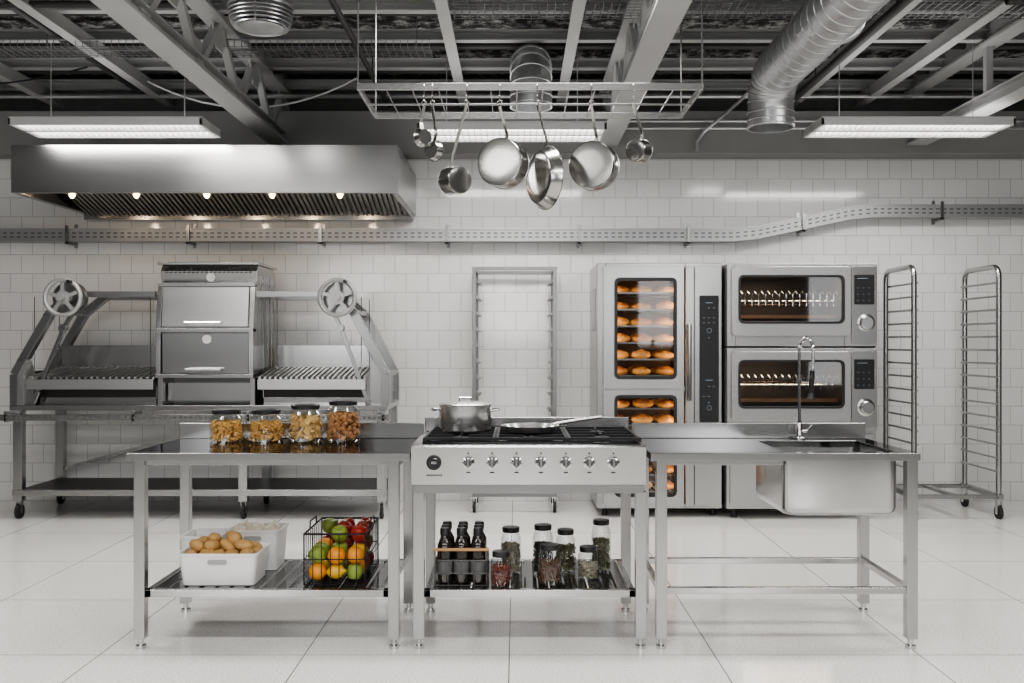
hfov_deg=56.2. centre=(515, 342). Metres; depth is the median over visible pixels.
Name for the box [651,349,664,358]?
bread loaf
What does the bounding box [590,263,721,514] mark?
oven
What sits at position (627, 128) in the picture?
conduit pipe
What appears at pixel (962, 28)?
channel
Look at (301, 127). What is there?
concrete beam
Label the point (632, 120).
conduit pipe
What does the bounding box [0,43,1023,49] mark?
pipe
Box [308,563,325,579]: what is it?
orange
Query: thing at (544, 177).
frying pan
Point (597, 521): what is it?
glass jar
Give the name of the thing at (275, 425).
pasta
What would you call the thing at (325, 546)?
apple
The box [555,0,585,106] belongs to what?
channel
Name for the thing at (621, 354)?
bread loaf
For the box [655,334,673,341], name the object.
bread loaf
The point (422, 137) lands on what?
pan
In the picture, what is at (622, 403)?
bread loaf
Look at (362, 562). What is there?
orange
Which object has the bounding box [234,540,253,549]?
potato
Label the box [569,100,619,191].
saucepan
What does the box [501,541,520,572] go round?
seeds
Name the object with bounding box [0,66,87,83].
cable
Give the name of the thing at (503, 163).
frying pan
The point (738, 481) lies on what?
stand
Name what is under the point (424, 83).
s-hook
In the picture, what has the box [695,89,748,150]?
conduit pipe
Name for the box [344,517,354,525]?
apple
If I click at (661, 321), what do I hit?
bread loaf
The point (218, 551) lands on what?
potato
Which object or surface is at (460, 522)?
bottle
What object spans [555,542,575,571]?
dried leaves
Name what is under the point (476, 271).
rack
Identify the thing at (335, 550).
orange
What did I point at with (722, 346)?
spacer
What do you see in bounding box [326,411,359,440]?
nuts
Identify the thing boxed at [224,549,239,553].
potato
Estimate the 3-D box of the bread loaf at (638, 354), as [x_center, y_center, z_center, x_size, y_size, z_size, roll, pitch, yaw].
[1.031,0.092,7.899,0.160,0.085,0.123,0,0,-4]
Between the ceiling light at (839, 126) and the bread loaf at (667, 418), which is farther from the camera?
the bread loaf at (667, 418)
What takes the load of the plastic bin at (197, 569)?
on the worktable
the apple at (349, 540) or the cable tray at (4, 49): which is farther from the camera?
the cable tray at (4, 49)
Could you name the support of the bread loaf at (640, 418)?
on the oven at (694, 387)
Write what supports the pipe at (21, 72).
hanging from the ceiling
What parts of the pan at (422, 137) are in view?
handle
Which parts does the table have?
leg, leg, rail, leg, leg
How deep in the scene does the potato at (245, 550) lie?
4.46 m
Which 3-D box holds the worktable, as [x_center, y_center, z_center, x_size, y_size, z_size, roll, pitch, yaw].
[-1.125,0.910,4.698,1.286,0.980,0.704,0,0,0]
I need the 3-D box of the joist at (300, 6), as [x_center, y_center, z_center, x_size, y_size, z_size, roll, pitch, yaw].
[0.000,-2.240,6.370,14.000,0.080,0.070,0,0,0]
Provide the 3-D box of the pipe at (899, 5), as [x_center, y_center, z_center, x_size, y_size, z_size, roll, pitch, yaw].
[2.300,-2.175,5.150,0.060,0.370,6.300,0,0,0]
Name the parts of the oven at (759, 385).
door, knob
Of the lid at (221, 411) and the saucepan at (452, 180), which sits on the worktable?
the lid at (221, 411)
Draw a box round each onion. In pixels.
[233,522,246,529]
[241,520,250,529]
[248,523,261,529]
[255,520,264,529]
[263,523,276,529]
[268,520,280,529]
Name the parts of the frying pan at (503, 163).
handle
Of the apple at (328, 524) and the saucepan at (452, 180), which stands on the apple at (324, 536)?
the apple at (328, 524)
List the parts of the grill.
leg, plate, leg, wheel plate, lifting frame, frame post, rail, handle, handle, oven door, oven door, frame rail, frame rail, frame rail, drawer, leg, frame post, leg, lifting frame, wheel plate, plate, leg, panel, leg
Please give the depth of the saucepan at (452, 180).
4.72 m
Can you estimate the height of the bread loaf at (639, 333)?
0.092 m
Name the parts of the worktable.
leg, shelf panel, leg, shelf panel, shelf frame, rail, shelf panel, shelf panel, shelf panel, leg, leg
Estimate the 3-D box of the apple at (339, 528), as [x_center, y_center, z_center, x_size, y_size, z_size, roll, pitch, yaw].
[-0.847,0.916,4.601,0.079,0.083,0.080,0,0,-37]
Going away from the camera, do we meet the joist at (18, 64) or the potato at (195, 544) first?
the potato at (195, 544)
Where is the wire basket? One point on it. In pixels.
(376, 522)
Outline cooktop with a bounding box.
[422,434,637,443]
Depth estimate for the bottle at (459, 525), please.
4.57 m
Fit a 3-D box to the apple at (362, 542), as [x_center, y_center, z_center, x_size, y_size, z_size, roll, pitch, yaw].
[-0.752,0.991,4.708,0.080,0.084,0.079,0,0,2]
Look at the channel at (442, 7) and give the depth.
6.66 m
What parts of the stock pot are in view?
lid handle, pot, lid, handle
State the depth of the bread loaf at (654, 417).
8.13 m
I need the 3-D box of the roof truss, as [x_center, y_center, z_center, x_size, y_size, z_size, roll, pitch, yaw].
[-2.030,-2.030,5.129,0.170,0.660,7.378,0,0,0]
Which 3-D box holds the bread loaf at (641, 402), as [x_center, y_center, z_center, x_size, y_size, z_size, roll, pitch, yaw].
[1.049,0.492,7.916,0.176,0.084,0.136,0,0,11]
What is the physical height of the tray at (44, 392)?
0.150 m
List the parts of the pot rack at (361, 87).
rail, rail, rail, rail, rail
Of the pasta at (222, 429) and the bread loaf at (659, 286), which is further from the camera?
the bread loaf at (659, 286)
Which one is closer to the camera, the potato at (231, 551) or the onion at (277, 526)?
the potato at (231, 551)
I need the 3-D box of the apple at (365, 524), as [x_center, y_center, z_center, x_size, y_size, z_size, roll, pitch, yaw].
[-0.751,0.916,4.702,0.079,0.083,0.080,0,0,-34]
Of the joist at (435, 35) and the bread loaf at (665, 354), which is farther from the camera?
the bread loaf at (665, 354)
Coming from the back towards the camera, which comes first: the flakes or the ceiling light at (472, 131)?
the ceiling light at (472, 131)
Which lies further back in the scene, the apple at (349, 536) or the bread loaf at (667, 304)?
the bread loaf at (667, 304)
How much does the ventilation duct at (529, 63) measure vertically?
0.640 m
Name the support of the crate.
on the gas range at (603, 455)
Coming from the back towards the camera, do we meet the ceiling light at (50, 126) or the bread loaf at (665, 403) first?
the bread loaf at (665, 403)
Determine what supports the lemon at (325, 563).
in the wire basket
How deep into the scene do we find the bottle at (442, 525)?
4.57 m
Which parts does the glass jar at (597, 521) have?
lid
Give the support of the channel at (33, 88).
attached to the joist at (300, 6)
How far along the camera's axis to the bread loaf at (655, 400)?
8.11 m
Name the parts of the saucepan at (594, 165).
handle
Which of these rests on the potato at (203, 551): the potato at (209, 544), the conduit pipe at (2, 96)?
the potato at (209, 544)
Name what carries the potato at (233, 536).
on the potato
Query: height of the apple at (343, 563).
0.084 m
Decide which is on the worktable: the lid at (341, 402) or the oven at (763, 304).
the lid at (341, 402)
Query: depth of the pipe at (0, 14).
6.64 m
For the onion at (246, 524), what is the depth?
4.87 m
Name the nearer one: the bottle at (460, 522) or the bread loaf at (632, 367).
the bottle at (460, 522)
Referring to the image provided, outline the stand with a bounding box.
[722,431,875,517]
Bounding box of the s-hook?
[423,83,424,101]
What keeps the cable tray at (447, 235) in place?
attached to the wall
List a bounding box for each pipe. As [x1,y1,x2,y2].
[0,0,145,93]
[0,0,175,8]
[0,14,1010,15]
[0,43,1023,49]
[0,94,980,98]
[17,71,1023,73]
[328,0,390,108]
[626,127,1023,129]
[629,119,1023,122]
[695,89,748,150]
[794,0,913,102]
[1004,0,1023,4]
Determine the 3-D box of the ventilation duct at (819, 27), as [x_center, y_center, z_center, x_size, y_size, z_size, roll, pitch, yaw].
[1.766,-1.905,4.761,0.366,0.910,3.737,0,0,-1]
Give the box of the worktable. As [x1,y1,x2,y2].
[126,423,424,648]
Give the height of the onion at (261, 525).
0.085 m
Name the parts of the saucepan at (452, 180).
handle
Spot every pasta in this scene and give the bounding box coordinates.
[210,419,242,441]
[249,419,282,441]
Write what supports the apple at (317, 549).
on the orange at (316, 566)
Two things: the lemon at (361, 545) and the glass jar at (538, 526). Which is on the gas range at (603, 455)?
the glass jar at (538, 526)
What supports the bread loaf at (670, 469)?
on the oven at (694, 387)
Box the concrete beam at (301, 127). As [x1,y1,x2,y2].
[0,111,1023,158]
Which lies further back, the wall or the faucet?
the wall
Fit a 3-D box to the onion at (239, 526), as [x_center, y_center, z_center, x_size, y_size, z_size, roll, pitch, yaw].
[-1.385,0.945,4.799,0.075,0.087,0.077,0,0,-8]
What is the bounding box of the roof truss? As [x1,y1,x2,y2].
[90,0,294,144]
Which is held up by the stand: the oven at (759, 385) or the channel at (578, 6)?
the oven at (759, 385)
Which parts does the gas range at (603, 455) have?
leg, leg, shelf panel, knob, shelf panel, knob, knob, panel, shelf frame, shelf panel, knob, knob, shelf panel, knob, shelf panel, knob, leg, leg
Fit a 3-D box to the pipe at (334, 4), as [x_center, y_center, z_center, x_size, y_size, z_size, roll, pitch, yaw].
[-1.100,-2.195,5.150,0.040,0.330,6.300,0,0,0]
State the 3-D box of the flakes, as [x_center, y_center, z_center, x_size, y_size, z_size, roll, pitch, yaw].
[-0.069,1.079,4.470,0.094,0.095,0.095,0,0,21]
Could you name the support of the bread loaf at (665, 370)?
on the oven at (694, 387)
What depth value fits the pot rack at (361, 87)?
5.00 m
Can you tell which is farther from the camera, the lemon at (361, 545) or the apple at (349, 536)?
the apple at (349, 536)
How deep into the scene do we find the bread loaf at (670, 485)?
7.85 m
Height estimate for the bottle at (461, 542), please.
0.253 m
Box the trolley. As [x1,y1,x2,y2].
[883,264,1003,518]
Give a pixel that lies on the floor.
(67, 568)
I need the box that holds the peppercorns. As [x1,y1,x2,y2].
[533,541,552,572]
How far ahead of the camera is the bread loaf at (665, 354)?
7.86 m
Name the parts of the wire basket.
handle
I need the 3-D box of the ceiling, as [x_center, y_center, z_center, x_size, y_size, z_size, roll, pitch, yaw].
[0.000,-2.410,2.550,14.000,0.100,12.100,0,0,0]
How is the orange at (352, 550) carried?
on the apple at (352, 567)
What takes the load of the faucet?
on the table
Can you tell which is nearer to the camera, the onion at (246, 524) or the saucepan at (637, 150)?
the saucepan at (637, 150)
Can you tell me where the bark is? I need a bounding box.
[538,557,560,583]
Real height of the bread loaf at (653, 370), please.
0.080 m
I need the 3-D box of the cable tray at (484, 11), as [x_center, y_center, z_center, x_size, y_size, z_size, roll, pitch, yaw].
[3.300,-2.239,6.100,7.406,0.243,0.332,0,0,0]
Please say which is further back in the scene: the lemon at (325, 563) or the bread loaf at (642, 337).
the bread loaf at (642, 337)
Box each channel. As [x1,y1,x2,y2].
[0,62,62,106]
[8,0,175,106]
[434,0,468,106]
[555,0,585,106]
[794,0,921,106]
[854,0,1012,106]
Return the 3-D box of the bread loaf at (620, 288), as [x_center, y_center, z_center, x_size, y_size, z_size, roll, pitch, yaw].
[0.858,-0.440,7.902,0.152,0.068,0.118,0,0,10]
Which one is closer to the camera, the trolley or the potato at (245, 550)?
the potato at (245, 550)
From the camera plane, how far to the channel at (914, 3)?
6.92 m
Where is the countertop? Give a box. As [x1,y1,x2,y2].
[9,401,398,409]
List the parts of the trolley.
frame, frame, frame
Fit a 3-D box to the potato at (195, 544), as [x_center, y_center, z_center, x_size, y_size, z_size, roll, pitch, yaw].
[-1.505,0.955,4.521,0.078,0.060,0.071,0,0,-10]
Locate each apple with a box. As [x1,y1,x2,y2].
[308,545,325,562]
[314,540,329,555]
[322,517,337,532]
[323,535,334,542]
[331,525,347,542]
[332,542,346,555]
[332,560,348,568]
[335,538,350,548]
[338,520,352,535]
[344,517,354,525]
[346,564,362,579]
[348,535,354,546]
[351,525,366,541]
[355,538,370,546]
[356,521,370,535]
[358,517,373,525]
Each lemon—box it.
[319,560,331,570]
[326,564,346,578]
[352,543,367,554]
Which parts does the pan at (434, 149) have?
handle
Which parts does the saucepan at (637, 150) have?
handle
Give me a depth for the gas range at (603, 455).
4.37 m
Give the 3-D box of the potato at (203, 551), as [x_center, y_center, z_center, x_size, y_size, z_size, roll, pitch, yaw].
[-1.449,0.994,4.500,0.084,0.068,0.080,0,0,-6]
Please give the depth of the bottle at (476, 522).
4.65 m
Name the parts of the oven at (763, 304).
door, knob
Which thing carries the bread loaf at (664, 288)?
on the oven at (694, 387)
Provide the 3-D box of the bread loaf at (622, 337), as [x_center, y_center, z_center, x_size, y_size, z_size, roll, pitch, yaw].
[0.856,-0.042,7.910,0.175,0.082,0.135,0,0,2]
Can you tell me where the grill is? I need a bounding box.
[0,262,398,518]
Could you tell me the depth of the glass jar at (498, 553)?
4.44 m
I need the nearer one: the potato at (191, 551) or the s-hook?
the potato at (191, 551)
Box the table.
[632,423,920,648]
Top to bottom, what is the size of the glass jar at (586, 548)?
0.155 m
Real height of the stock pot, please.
0.166 m
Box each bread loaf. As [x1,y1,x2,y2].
[618,285,628,291]
[618,302,628,308]
[618,316,628,324]
[618,333,629,341]
[618,350,628,358]
[618,366,627,374]
[618,399,629,407]
[627,364,647,373]
[629,285,643,294]
[630,317,651,324]
[630,332,643,341]
[631,349,650,358]
[631,413,652,422]
[632,285,650,291]
[632,303,649,308]
[632,366,650,374]
[632,398,653,407]
[633,334,652,341]
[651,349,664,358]
[651,365,662,373]
[651,398,668,404]
[652,285,666,294]
[652,413,665,420]
[654,350,673,358]
[655,317,672,324]
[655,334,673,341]
[656,300,673,308]
[656,366,673,374]
[656,414,673,422]
[657,286,673,291]
[657,399,673,407]
[667,465,673,472]
[667,480,673,489]
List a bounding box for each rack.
[357,0,702,118]
[471,267,557,511]
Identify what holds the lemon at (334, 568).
in the wire basket
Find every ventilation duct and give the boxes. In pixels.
[227,0,293,36]
[509,44,552,111]
[746,0,889,132]
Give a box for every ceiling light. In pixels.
[8,43,220,137]
[417,44,606,141]
[803,43,1015,137]
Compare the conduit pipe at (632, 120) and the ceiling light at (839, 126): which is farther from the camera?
the conduit pipe at (632, 120)
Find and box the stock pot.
[431,397,499,432]
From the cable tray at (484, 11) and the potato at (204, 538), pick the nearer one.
the potato at (204, 538)
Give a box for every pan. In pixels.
[413,100,431,147]
[425,100,442,161]
[478,100,528,189]
[502,415,601,433]
[526,100,562,210]
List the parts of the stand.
cabinet door, cabinet door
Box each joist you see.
[0,0,1023,13]
[0,29,1023,42]
[0,58,1023,70]
[0,79,1008,90]
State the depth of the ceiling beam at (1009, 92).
7.00 m
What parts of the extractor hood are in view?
panel, panel, panel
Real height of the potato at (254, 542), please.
0.068 m
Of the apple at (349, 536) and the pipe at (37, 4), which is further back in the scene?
the pipe at (37, 4)
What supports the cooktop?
in the gas range at (603, 455)
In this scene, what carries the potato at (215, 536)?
on the potato
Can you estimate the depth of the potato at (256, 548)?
4.54 m
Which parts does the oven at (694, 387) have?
door, door, panel, handle, panel, control panel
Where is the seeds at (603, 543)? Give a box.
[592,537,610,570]
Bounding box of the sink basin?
[756,443,895,514]
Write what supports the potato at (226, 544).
on the potato at (231, 551)
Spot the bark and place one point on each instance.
(547, 565)
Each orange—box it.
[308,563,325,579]
[318,538,333,547]
[327,546,344,563]
[346,546,363,562]
[350,560,364,572]
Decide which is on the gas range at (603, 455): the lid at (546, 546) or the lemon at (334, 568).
the lid at (546, 546)
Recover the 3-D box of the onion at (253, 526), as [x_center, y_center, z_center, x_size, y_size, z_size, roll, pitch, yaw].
[-1.309,0.945,4.800,0.077,0.087,0.075,0,0,28]
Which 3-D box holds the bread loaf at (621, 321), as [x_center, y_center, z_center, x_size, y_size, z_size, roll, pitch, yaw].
[0.851,-0.177,7.897,0.169,0.082,0.130,0,0,-6]
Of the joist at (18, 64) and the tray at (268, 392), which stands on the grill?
the tray at (268, 392)
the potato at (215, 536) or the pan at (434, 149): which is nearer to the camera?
the potato at (215, 536)
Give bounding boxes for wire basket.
[303,516,378,584]
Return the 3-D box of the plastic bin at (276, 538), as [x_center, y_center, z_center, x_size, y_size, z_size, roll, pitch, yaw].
[-1.305,1.028,4.848,0.270,0.200,0.225,0,0,0]
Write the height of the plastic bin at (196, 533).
0.170 m
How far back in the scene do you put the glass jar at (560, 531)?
4.71 m
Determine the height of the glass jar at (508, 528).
0.225 m
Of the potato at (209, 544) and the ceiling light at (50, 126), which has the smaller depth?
the potato at (209, 544)
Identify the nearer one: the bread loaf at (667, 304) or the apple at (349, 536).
the apple at (349, 536)
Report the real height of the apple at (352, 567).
0.085 m
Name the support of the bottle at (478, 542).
in the crate
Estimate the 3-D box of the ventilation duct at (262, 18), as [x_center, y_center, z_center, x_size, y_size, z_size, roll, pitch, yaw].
[-1.385,-2.030,5.200,0.350,0.660,0.350,0,0,0]
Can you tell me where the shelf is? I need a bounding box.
[26,478,387,489]
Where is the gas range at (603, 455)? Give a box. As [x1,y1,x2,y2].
[411,417,646,648]
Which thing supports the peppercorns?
in the glass jar at (538, 526)
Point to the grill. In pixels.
(214, 347)
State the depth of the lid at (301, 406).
4.81 m
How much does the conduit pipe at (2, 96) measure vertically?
0.040 m
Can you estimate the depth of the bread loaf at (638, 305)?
7.88 m
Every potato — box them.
[185,549,197,553]
[189,539,204,551]
[199,536,207,541]
[199,548,214,553]
[204,539,220,549]
[208,532,220,540]
[213,549,224,553]
[220,538,235,550]
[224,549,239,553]
[226,530,242,542]
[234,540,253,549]
[240,548,255,553]
[252,541,262,548]
[253,545,260,552]
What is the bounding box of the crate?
[433,547,488,585]
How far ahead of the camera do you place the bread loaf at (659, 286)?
8.13 m
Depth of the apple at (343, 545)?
4.59 m
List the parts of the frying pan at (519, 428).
handle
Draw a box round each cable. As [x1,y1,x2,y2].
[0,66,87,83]
[147,77,356,107]
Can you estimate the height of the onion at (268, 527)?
0.086 m
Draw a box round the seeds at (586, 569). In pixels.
[578,560,597,578]
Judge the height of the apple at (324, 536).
0.083 m
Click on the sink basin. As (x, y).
(791, 487)
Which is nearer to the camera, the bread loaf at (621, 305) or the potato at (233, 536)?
the potato at (233, 536)
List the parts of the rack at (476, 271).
post, post, post, post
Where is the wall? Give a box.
[0,77,1023,500]
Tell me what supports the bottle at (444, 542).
in the crate
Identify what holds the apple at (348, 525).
on the apple at (349, 540)
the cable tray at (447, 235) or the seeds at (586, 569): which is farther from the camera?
the cable tray at (447, 235)
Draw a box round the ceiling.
[0,16,1023,76]
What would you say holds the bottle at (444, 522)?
in the crate
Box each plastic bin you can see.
[178,542,269,584]
[180,528,227,548]
[226,522,288,569]
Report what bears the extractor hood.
attached to the wall
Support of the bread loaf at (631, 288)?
on the oven at (694, 387)
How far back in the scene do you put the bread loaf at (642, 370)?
7.87 m
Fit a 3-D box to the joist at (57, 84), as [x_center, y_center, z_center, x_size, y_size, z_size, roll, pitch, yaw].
[0.000,-2.240,8.320,14.000,0.080,0.070,0,0,0]
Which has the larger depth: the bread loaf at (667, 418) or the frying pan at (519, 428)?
the bread loaf at (667, 418)
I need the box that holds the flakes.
[491,563,510,585]
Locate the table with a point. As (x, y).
(835, 470)
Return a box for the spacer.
[722,346,875,347]
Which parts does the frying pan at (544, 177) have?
handle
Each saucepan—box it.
[438,100,471,194]
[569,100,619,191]
[626,100,652,162]
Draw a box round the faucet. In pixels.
[793,336,814,439]
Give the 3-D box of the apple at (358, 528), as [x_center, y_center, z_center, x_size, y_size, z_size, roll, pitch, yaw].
[-0.754,0.910,4.604,0.079,0.085,0.079,0,0,-12]
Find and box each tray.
[0,16,432,57]
[0,201,1023,247]
[39,383,155,396]
[265,389,363,396]
[451,0,1023,18]
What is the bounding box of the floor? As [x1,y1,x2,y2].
[0,501,1023,682]
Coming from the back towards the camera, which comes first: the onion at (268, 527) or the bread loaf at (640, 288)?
the bread loaf at (640, 288)
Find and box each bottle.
[437,527,452,582]
[439,524,453,576]
[440,521,454,542]
[453,527,469,582]
[455,524,469,576]
[456,521,470,546]
[470,527,485,582]
[471,524,486,546]
[472,521,486,544]
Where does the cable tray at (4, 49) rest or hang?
hanging from the ceiling
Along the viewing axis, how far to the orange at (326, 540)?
4.68 m
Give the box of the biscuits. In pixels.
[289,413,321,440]
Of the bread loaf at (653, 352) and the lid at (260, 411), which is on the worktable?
the lid at (260, 411)
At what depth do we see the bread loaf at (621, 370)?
7.88 m
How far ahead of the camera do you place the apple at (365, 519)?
4.79 m
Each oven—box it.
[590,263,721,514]
[722,264,876,345]
[722,348,876,430]
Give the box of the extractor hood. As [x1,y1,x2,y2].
[11,145,415,220]
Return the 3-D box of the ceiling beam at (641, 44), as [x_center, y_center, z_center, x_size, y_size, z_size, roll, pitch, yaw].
[0.790,-2.030,5.129,0.170,0.660,7.378,0,0,0]
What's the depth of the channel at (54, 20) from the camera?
6.84 m
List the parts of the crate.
handle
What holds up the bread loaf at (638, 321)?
on the oven at (694, 387)
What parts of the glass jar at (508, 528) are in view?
lid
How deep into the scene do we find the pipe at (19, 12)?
6.79 m
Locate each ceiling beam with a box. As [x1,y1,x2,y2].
[597,0,691,145]
[897,14,1023,145]

